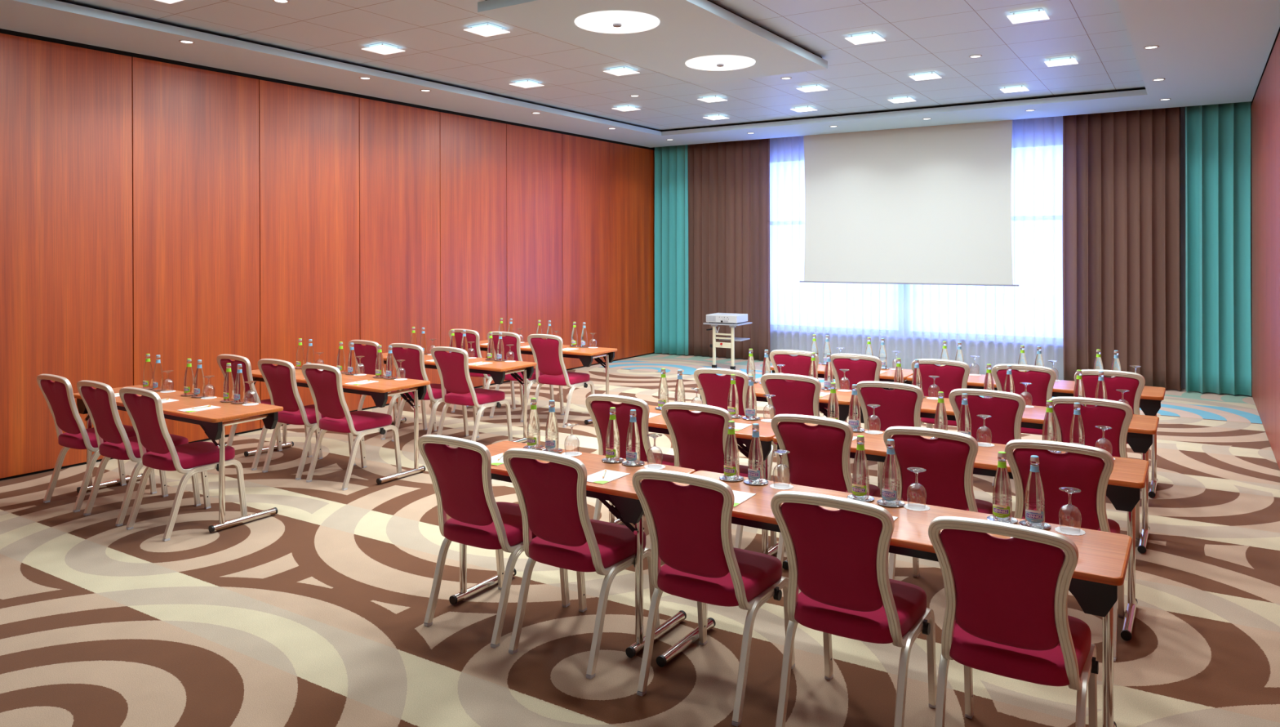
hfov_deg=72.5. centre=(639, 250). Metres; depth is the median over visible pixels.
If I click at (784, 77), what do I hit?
recessed light
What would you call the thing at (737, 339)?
shelf
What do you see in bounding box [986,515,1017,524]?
coaster
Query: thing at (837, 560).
banquet chair
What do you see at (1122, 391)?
wine glass
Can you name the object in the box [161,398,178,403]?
notepad
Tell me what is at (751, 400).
water bottle
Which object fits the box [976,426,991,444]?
bowl
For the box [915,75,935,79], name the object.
diffuser
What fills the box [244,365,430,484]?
folding table
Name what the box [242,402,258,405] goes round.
doily
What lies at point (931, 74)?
recessed light
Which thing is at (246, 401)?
coaster
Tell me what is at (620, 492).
folding table
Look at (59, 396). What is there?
banquet chair
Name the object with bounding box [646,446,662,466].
bowl
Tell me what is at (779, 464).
bowl
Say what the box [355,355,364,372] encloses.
wine glass
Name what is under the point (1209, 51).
ceiling
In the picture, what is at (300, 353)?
water bottle
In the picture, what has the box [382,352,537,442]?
folding table
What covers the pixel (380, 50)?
diffuser
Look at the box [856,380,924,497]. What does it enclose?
banquet chair
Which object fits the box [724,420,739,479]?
water bottle
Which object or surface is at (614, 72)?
diffuser
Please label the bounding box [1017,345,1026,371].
water bottle
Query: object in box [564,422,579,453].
wine glass
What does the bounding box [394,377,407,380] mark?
doily
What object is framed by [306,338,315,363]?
water bottle
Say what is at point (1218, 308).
curtain
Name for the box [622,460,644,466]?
coaster
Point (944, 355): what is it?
water bottle
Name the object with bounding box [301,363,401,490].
banquet chair
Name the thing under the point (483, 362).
notepad
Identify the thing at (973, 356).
wine glass
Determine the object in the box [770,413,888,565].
banquet chair
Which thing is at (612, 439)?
water bottle
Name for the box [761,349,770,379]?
water bottle
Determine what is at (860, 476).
water bottle
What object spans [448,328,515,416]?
banquet chair
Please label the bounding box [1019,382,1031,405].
wine glass
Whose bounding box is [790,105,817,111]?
recessed light
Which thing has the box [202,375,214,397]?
wine glass
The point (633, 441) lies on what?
water bottle
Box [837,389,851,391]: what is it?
doily
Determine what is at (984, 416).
wine glass
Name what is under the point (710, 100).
diffuser
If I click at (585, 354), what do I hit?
folding table
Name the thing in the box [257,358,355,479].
banquet chair
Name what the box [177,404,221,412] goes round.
notepad
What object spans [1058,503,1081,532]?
bowl
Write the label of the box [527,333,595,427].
banquet chair
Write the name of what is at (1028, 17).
diffuser
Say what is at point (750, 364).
water bottle
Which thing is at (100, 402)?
banquet chair
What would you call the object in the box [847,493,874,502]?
coaster
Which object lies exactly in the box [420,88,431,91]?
recessed light
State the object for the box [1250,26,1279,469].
wall
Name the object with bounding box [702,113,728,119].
recessed light
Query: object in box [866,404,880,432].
wine glass
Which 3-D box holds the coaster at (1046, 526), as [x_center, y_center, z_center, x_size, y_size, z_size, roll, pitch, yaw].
[1.507,1.047,3.329,0.112,0.006,0.112,0,0,33]
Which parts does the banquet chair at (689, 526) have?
leg, backrest, frame, leg, seat, leg, rail, linking knob, leg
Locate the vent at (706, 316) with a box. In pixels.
[706,315,715,321]
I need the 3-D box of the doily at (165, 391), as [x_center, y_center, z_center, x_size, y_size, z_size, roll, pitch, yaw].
[-3.550,1.058,6.561,0.106,0.002,0.104,0,0,30]
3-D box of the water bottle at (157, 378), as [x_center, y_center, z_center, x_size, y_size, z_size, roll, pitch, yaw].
[-3.659,0.924,6.623,0.070,0.265,0.071,0,0,37]
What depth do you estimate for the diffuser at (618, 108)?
11.20 m
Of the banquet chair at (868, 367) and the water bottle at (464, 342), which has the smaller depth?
the banquet chair at (868, 367)
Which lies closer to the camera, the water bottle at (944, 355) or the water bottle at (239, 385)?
the water bottle at (239, 385)
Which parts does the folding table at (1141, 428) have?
leg, under rail, leg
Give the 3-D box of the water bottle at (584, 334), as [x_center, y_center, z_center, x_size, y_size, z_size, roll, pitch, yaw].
[-0.606,0.910,9.477,0.070,0.265,0.071,0,0,39]
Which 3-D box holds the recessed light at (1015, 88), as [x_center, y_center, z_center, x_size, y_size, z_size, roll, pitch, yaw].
[4.277,-1.846,9.958,0.270,0.040,0.270,0,0,33]
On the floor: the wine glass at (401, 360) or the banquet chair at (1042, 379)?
the banquet chair at (1042, 379)
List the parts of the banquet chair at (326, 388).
leg, backrest, frame, leg, seat, leg, rail, linking knob, leg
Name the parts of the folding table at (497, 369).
leg, under rail, leg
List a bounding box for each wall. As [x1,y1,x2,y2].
[0,28,654,480]
[1180,106,1251,388]
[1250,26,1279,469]
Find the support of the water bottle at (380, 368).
on the coaster
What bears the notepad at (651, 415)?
on the folding table at (657, 424)
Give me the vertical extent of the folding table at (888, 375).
0.734 m
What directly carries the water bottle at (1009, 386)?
on the coaster
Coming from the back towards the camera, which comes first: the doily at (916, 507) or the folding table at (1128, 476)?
the folding table at (1128, 476)
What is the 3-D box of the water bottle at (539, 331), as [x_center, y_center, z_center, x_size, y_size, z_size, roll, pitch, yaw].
[-1.131,0.911,9.808,0.070,0.265,0.071,0,0,37]
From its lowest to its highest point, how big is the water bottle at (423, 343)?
0.265 m
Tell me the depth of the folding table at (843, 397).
6.22 m
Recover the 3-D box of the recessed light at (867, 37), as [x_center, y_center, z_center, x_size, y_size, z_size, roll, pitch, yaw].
[1.945,-1.835,7.531,0.270,0.040,0.270,0,0,33]
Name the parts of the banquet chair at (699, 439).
backrest, frame, leg, seat, leg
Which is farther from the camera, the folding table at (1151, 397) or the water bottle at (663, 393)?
the folding table at (1151, 397)
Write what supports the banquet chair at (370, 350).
on the floor
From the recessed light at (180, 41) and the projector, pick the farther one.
the projector
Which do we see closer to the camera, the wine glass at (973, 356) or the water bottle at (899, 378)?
the water bottle at (899, 378)
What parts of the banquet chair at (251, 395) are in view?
leg, backrest, frame, leg, seat, leg, leg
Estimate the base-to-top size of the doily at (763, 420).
0.002 m
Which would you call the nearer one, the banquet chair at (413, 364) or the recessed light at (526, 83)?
the banquet chair at (413, 364)
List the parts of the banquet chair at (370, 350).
leg, backrest, frame, leg, leg, leg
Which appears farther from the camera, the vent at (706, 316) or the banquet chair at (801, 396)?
the vent at (706, 316)
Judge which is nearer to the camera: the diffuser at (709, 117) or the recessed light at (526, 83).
the recessed light at (526, 83)
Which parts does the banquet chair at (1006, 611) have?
leg, leg, backrest, seat, leg, rail, leg, linking knob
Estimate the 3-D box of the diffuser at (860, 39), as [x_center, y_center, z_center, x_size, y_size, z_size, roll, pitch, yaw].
[1.945,-1.818,7.531,0.170,0.006,0.170,0,0,33]
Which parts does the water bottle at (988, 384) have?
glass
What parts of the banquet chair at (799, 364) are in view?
backrest, frame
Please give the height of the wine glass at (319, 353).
0.154 m
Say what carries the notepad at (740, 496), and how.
on the folding table at (1101, 566)
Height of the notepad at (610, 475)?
0.003 m
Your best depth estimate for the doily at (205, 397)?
6.26 m
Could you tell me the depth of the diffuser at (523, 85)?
9.55 m
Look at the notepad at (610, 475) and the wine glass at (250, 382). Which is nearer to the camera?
the notepad at (610, 475)
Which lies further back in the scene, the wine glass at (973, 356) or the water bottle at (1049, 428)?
the wine glass at (973, 356)
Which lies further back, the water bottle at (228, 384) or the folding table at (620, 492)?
the water bottle at (228, 384)
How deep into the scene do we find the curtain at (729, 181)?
14.31 m
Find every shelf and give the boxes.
[702,321,752,325]
[719,337,750,341]
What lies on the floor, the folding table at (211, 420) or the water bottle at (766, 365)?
the folding table at (211, 420)
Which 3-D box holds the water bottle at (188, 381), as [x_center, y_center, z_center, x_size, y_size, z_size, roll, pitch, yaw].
[-3.307,0.923,6.398,0.070,0.265,0.071,0,0,27]
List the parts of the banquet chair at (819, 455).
leg, frame, backrest, seat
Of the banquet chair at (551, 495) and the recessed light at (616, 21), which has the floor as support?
the banquet chair at (551, 495)
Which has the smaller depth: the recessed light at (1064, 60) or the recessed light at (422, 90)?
the recessed light at (1064, 60)
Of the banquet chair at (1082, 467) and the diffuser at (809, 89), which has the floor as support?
the banquet chair at (1082, 467)
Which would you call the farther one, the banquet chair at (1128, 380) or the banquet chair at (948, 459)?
the banquet chair at (1128, 380)
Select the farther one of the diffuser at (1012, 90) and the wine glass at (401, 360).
the diffuser at (1012, 90)
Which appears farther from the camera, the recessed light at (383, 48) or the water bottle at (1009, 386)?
the recessed light at (383, 48)
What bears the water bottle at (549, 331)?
on the coaster
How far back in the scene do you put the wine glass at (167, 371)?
6.56 m
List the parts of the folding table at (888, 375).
under rail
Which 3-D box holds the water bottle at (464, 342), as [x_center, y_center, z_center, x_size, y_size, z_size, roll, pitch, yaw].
[-1.731,0.915,8.596,0.070,0.265,0.071,0,0,32]
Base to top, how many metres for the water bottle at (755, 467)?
0.265 m
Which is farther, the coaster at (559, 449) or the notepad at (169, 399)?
the notepad at (169, 399)
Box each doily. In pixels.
[160,390,175,392]
[200,395,217,399]
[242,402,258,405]
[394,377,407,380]
[562,451,582,456]
[644,463,665,469]
[760,418,771,422]
[769,482,793,489]
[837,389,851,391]
[864,430,883,434]
[902,502,930,511]
[926,396,937,399]
[977,442,994,446]
[1054,525,1085,535]
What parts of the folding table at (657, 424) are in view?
leg, under rail, leg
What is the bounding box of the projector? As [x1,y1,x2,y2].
[706,312,747,324]
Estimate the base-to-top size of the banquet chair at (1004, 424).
0.939 m
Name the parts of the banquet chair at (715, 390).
frame, backrest, leg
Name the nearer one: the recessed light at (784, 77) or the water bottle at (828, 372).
the water bottle at (828, 372)
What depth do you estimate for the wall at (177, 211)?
8.76 m
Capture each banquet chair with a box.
[36,373,156,511]
[76,379,200,526]
[119,386,247,541]
[216,353,312,470]
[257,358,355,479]
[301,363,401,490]
[348,339,426,439]
[389,342,468,441]
[417,434,569,648]
[431,346,512,440]
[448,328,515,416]
[487,331,554,422]
[502,448,659,679]
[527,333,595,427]
[585,393,681,549]
[631,468,795,726]
[661,401,777,548]
[693,367,782,482]
[760,373,850,480]
[769,349,827,455]
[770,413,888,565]
[770,490,937,726]
[831,353,881,389]
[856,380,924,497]
[883,426,992,579]
[911,358,969,428]
[928,515,1098,726]
[948,388,1026,444]
[991,364,1056,485]
[1004,439,1124,661]
[1048,396,1139,539]
[1074,368,1149,487]
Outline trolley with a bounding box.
[702,321,752,369]
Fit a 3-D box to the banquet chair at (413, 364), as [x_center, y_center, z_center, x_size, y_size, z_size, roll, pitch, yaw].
[-2.015,1.322,8.302,0.486,0.939,0.623,0,0,32]
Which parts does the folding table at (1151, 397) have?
under rail, leg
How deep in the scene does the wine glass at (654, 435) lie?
4.25 m
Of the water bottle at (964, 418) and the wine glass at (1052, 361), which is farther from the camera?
the wine glass at (1052, 361)
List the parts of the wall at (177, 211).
wall panel, wall panel, wall panel, wall panel, wall panel, wall panel, wall panel, wall panel, wall panel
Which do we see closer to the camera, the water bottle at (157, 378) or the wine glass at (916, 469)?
the wine glass at (916, 469)
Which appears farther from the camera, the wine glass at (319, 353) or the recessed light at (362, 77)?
the recessed light at (362, 77)
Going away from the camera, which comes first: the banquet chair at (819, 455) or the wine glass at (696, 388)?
the banquet chair at (819, 455)
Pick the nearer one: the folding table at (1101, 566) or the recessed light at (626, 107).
the folding table at (1101, 566)
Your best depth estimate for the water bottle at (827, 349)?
7.97 m
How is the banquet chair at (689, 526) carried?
on the floor
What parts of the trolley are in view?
post, plate, post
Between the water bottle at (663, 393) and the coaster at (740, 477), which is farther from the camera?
the water bottle at (663, 393)
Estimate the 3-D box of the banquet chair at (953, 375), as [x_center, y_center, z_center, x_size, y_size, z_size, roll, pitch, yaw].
[2.490,1.312,7.027,0.486,0.939,0.623,0,0,33]
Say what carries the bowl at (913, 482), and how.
on the wine glass at (916, 469)
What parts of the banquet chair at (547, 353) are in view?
leg, backrest, frame, leg, seat, leg, rail, leg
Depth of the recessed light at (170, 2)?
6.31 m
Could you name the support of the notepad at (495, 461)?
on the folding table at (620, 492)
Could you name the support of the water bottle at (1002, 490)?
on the coaster at (1014, 520)
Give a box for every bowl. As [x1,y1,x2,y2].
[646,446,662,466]
[773,463,790,486]
[906,482,926,507]
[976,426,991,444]
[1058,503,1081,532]
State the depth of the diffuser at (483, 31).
7.19 m
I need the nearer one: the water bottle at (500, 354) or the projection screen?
the water bottle at (500, 354)
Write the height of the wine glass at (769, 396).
0.154 m
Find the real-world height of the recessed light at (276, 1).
0.006 m
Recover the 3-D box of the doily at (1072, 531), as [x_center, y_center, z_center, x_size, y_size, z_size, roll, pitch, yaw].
[1.610,1.049,3.267,0.106,0.002,0.104,0,0,24]
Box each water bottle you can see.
[142,353,153,388]
[152,354,163,390]
[183,358,194,395]
[194,359,204,396]
[222,362,234,401]
[234,364,244,402]
[296,337,304,368]
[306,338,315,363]
[336,341,345,373]
[347,342,356,373]
[375,344,384,377]
[386,345,394,377]
[409,326,417,344]
[419,327,426,353]
[448,328,456,352]
[460,329,467,352]
[487,331,494,359]
[496,332,504,360]
[498,317,504,336]
[507,318,514,332]
[527,397,540,448]
[536,320,542,338]
[545,400,558,452]
[546,320,552,338]
[571,321,577,346]
[581,322,587,346]
[605,406,619,461]
[626,408,639,464]
[657,368,668,408]
[674,369,684,402]
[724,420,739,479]
[727,373,738,417]
[745,375,756,418]
[746,348,755,382]
[747,422,763,483]
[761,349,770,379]
[808,352,817,378]
[810,333,817,355]
[823,334,831,364]
[824,353,833,389]
[826,382,839,419]
[848,383,861,431]
[852,435,869,499]
[865,337,873,355]
[878,337,886,368]
[881,438,899,505]
[893,357,903,382]
[911,359,922,389]
[934,391,947,438]
[940,341,948,365]
[955,342,964,368]
[958,392,971,435]
[983,364,994,398]
[992,450,1012,522]
[1004,364,1014,392]
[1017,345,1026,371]
[1024,454,1044,527]
[1034,346,1044,366]
[1042,400,1057,452]
[1069,402,1084,444]
[1073,369,1084,405]
[1093,349,1103,369]
[1094,370,1106,406]
[1111,350,1121,377]
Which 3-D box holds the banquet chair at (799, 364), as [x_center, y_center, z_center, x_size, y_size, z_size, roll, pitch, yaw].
[1.464,1.313,7.681,0.486,0.939,0.623,0,0,32]
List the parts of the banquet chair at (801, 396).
leg, backrest, frame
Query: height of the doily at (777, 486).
0.002 m
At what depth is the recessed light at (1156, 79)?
9.02 m
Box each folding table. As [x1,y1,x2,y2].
[73,384,283,532]
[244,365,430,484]
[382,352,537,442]
[448,440,695,657]
[466,339,617,423]
[608,404,779,555]
[656,470,1132,726]
[698,381,852,422]
[770,362,913,389]
[773,422,1149,640]
[859,395,1159,553]
[906,373,1165,497]
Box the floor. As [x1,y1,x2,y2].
[0,352,1279,726]
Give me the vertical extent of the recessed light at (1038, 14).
0.040 m
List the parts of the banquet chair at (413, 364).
leg, backrest, frame, seat, leg, leg, leg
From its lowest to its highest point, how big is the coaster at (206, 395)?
0.006 m
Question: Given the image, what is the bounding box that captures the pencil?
[191,404,210,408]
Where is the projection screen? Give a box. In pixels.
[800,120,1018,285]
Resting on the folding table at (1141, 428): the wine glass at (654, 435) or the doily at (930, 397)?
the doily at (930, 397)
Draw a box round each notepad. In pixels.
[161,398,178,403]
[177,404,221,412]
[344,379,377,385]
[468,361,492,365]
[491,453,512,466]
[562,347,577,351]
[586,469,630,484]
[648,412,661,417]
[732,489,755,506]
[734,422,751,431]
[819,391,830,397]
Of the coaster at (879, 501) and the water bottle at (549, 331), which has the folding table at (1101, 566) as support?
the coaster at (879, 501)
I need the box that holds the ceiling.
[0,0,1279,147]
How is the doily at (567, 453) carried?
on the folding table at (620, 492)
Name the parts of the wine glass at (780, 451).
stem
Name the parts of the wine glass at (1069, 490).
stem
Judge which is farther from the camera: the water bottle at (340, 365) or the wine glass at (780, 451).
the water bottle at (340, 365)
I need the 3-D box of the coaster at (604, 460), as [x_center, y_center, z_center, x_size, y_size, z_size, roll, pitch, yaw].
[-0.136,1.050,4.374,0.112,0.006,0.112,0,0,33]
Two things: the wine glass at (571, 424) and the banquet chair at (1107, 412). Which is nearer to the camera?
the wine glass at (571, 424)
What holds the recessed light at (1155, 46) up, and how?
in the ceiling
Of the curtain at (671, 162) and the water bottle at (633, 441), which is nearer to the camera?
the water bottle at (633, 441)
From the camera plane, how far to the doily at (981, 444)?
4.70 m
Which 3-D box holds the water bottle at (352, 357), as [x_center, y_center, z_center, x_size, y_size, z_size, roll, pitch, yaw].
[-2.461,0.919,7.455,0.070,0.265,0.071,0,0,32]
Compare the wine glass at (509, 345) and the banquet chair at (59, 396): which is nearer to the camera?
the banquet chair at (59, 396)
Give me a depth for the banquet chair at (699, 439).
4.90 m
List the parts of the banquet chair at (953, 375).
seat, backrest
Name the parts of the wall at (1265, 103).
wall panel, wall panel, wall panel, wall panel, wall panel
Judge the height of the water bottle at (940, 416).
0.265 m
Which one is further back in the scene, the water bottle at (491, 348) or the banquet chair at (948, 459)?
the water bottle at (491, 348)
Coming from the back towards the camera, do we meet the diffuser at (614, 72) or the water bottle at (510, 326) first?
the water bottle at (510, 326)
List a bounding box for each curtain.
[654,144,688,355]
[687,137,770,360]
[769,115,1063,379]
[1062,106,1181,390]
[1185,101,1251,395]
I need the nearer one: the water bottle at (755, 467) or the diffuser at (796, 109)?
the water bottle at (755, 467)
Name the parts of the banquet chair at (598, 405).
leg, backrest, frame, seat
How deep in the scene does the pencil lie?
5.86 m
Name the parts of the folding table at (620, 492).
leg, under rail, leg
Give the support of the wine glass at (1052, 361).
on the doily
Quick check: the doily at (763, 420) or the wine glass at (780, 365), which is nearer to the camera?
the doily at (763, 420)
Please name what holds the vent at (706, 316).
attached to the projector
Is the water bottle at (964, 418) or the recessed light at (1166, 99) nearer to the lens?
the water bottle at (964, 418)
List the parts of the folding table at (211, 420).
leg, under rail, leg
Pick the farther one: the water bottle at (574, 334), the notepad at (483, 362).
the water bottle at (574, 334)
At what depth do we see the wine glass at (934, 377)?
6.16 m
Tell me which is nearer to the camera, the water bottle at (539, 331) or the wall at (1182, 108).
the water bottle at (539, 331)
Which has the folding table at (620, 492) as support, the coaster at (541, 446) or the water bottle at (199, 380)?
the coaster at (541, 446)
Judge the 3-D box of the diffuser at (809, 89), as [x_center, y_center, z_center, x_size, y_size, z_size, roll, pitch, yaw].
[1.948,-1.822,9.878,0.170,0.006,0.170,0,0,33]
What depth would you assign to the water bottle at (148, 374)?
6.68 m
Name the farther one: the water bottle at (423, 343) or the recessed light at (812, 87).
the recessed light at (812, 87)
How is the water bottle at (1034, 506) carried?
on the coaster at (1046, 526)
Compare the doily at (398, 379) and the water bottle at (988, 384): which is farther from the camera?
the doily at (398, 379)
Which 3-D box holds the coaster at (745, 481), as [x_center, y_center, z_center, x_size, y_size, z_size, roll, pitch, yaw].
[0.526,1.048,3.956,0.112,0.006,0.112,0,0,33]
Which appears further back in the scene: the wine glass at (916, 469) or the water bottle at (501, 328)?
the water bottle at (501, 328)
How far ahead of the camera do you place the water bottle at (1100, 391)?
5.58 m
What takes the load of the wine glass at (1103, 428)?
on the doily
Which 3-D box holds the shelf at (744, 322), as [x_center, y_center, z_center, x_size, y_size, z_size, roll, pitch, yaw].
[1.327,1.096,13.191,0.580,0.020,0.500,0,0,33]
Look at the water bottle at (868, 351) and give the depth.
7.77 m
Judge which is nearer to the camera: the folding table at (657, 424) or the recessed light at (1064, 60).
the folding table at (657, 424)
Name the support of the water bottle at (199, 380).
on the coaster at (206, 395)
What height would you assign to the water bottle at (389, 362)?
0.265 m
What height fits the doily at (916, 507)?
0.002 m
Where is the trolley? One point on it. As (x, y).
(721, 344)
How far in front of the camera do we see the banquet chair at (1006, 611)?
2.80 m
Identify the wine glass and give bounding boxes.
[162,369,173,391]
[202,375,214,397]
[244,380,256,404]
[315,351,324,369]
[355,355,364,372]
[395,359,405,378]
[466,341,475,357]
[506,344,514,359]
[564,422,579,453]
[646,432,662,466]
[691,386,702,411]
[763,394,775,419]
[773,448,790,486]
[776,364,785,373]
[839,368,849,387]
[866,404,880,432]
[906,466,926,507]
[928,375,939,393]
[969,355,979,373]
[976,413,991,444]
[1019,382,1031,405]
[1048,360,1058,377]
[1058,486,1081,532]
[1094,425,1112,454]
[1115,389,1129,404]
[1129,364,1141,373]
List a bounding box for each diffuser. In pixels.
[369,47,396,53]
[472,27,501,35]
[516,83,537,87]
[609,70,632,75]
[617,107,635,111]
[702,97,721,102]
[707,116,723,119]
[795,108,811,111]
[802,87,822,91]
[852,36,877,43]
[893,98,910,102]
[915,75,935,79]
[1005,88,1023,92]
[1014,13,1041,22]
[1050,60,1071,66]
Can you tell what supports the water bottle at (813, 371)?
on the coaster
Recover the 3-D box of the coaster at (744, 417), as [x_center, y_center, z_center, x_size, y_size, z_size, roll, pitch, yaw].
[0.694,1.045,5.448,0.112,0.006,0.112,0,0,33]
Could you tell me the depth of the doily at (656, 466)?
4.25 m
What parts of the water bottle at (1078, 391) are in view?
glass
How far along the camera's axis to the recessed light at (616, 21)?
6.57 m
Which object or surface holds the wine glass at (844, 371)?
on the doily at (845, 390)
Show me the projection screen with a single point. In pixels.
(929, 204)
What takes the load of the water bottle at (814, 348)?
on the coaster
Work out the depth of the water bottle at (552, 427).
4.56 m
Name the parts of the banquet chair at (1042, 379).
backrest, frame, seat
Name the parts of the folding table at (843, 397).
under rail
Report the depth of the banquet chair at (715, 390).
6.33 m
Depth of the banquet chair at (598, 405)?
5.18 m
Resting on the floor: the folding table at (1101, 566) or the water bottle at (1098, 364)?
the folding table at (1101, 566)
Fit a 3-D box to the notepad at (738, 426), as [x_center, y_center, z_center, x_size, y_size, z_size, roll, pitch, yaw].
[0.558,1.048,5.197,0.145,0.003,0.220,0,0,30]
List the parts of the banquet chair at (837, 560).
leg, leg, backrest, frame, seat, leg, rail, linking knob, leg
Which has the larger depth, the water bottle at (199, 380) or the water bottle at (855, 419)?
the water bottle at (199, 380)
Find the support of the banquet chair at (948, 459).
on the floor
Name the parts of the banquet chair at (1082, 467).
backrest, frame, seat, leg, leg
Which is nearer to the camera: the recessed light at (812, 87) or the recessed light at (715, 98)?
the recessed light at (812, 87)
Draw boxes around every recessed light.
[155,0,182,4]
[178,40,195,44]
[272,0,289,3]
[359,76,371,79]
[361,42,404,54]
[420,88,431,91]
[463,22,510,36]
[509,79,544,88]
[574,9,659,33]
[603,65,639,75]
[611,104,640,111]
[684,54,755,71]
[697,94,727,102]
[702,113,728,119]
[780,76,791,79]
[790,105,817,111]
[795,84,827,92]
[844,31,885,44]
[888,95,915,102]
[909,71,941,80]
[968,54,982,57]
[1000,84,1029,93]
[1006,8,1049,23]
[1044,55,1078,66]
[1143,44,1159,48]
[1151,78,1165,80]
[1159,97,1170,100]
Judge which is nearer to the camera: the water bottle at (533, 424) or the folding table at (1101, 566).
the folding table at (1101, 566)
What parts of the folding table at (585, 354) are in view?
under rail, leg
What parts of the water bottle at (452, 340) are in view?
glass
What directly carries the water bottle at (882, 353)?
on the coaster
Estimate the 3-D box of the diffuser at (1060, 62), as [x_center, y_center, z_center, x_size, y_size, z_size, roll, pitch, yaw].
[4.106,-1.826,8.501,0.170,0.006,0.170,0,0,33]
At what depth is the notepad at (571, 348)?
9.25 m
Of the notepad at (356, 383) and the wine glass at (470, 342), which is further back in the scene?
the wine glass at (470, 342)
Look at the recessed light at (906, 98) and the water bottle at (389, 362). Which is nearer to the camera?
the water bottle at (389, 362)
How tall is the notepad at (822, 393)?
0.003 m
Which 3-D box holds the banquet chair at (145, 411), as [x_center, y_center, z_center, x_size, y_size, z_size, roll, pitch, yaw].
[-2.997,1.330,5.731,0.486,0.939,0.623,0,0,32]
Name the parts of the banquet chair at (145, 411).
leg, backrest, frame, leg, seat, leg, rail, leg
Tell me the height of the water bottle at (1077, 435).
0.265 m
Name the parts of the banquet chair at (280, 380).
leg, backrest, frame, seat, leg, leg, leg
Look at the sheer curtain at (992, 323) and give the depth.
12.61 m
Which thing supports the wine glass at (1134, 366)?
on the doily
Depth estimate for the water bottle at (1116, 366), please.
6.72 m
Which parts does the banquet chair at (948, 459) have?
leg, leg, backrest, frame, seat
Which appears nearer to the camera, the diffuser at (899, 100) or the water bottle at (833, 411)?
the water bottle at (833, 411)
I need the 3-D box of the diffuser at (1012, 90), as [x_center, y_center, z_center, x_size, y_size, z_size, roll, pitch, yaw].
[4.277,-1.829,9.958,0.170,0.006,0.170,0,0,33]
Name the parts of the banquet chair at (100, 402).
leg, backrest, frame, leg, seat, leg, leg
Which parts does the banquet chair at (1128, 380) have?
frame, backrest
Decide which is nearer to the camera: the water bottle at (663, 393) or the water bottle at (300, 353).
the water bottle at (663, 393)
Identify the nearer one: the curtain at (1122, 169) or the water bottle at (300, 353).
the water bottle at (300, 353)
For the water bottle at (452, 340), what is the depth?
8.65 m
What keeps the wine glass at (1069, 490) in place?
on the doily at (1072, 531)
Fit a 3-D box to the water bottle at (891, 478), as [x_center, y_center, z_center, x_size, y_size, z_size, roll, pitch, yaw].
[1.040,0.915,3.620,0.070,0.265,0.071,0,0,39]
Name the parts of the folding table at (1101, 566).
leg, under rail, leg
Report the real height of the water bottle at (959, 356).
0.265 m
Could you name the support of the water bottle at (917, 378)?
on the coaster
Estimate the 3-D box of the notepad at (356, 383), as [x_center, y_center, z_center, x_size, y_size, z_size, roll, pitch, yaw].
[-2.224,1.053,6.973,0.145,0.003,0.220,0,0,31]
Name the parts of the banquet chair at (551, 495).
leg, backrest, frame, leg, seat, leg, rail, leg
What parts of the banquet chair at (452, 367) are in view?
leg, backrest, frame, seat, leg, leg, rail, linking knob, leg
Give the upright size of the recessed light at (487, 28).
0.040 m
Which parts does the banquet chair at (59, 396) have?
leg, backrest, frame, leg, seat, leg, leg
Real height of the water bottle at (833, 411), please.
0.265 m
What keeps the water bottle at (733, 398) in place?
on the coaster
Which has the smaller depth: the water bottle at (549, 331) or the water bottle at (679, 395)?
the water bottle at (679, 395)
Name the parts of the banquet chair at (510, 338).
leg, backrest, frame, leg, seat, leg, leg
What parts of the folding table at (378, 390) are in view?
leg, under rail, leg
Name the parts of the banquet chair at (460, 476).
leg, backrest, frame, seat, leg, leg, leg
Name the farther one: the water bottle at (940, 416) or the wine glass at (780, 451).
the water bottle at (940, 416)
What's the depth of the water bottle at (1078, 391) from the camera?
5.65 m
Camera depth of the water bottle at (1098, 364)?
6.79 m
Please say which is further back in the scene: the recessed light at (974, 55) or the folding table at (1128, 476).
the recessed light at (974, 55)
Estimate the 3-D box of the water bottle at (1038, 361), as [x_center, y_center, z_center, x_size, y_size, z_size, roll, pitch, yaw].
[3.218,0.903,7.031,0.070,0.265,0.071,0,0,27]
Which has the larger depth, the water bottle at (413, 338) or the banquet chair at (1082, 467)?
the water bottle at (413, 338)
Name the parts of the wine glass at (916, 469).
stem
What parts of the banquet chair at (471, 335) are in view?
leg, backrest, frame, seat, leg, leg, leg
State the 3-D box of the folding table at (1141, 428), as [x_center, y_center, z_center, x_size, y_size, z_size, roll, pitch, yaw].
[2.367,1.411,5.768,1.820,0.734,0.510,0,0,33]
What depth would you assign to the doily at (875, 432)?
5.02 m
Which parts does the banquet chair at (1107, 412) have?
backrest, frame, leg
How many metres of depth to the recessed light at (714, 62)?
8.02 m
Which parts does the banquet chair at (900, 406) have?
leg, backrest, frame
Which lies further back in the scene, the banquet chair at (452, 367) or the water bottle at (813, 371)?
the banquet chair at (452, 367)
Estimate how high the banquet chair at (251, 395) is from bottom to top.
0.939 m
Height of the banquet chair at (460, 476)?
0.939 m
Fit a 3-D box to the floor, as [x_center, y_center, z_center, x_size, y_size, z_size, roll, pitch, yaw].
[0.035,1.848,6.865,9.045,0.120,15.200,0,0,33]
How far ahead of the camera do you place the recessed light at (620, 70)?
8.85 m
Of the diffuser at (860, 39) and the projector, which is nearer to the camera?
the diffuser at (860, 39)
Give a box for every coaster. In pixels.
[191,394,208,397]
[231,400,248,403]
[523,444,544,449]
[541,448,562,453]
[601,457,623,462]
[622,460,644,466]
[719,475,743,481]
[742,416,759,419]
[743,478,768,484]
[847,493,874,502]
[876,498,904,506]
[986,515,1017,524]
[1018,520,1051,529]
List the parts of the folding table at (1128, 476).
under rail, leg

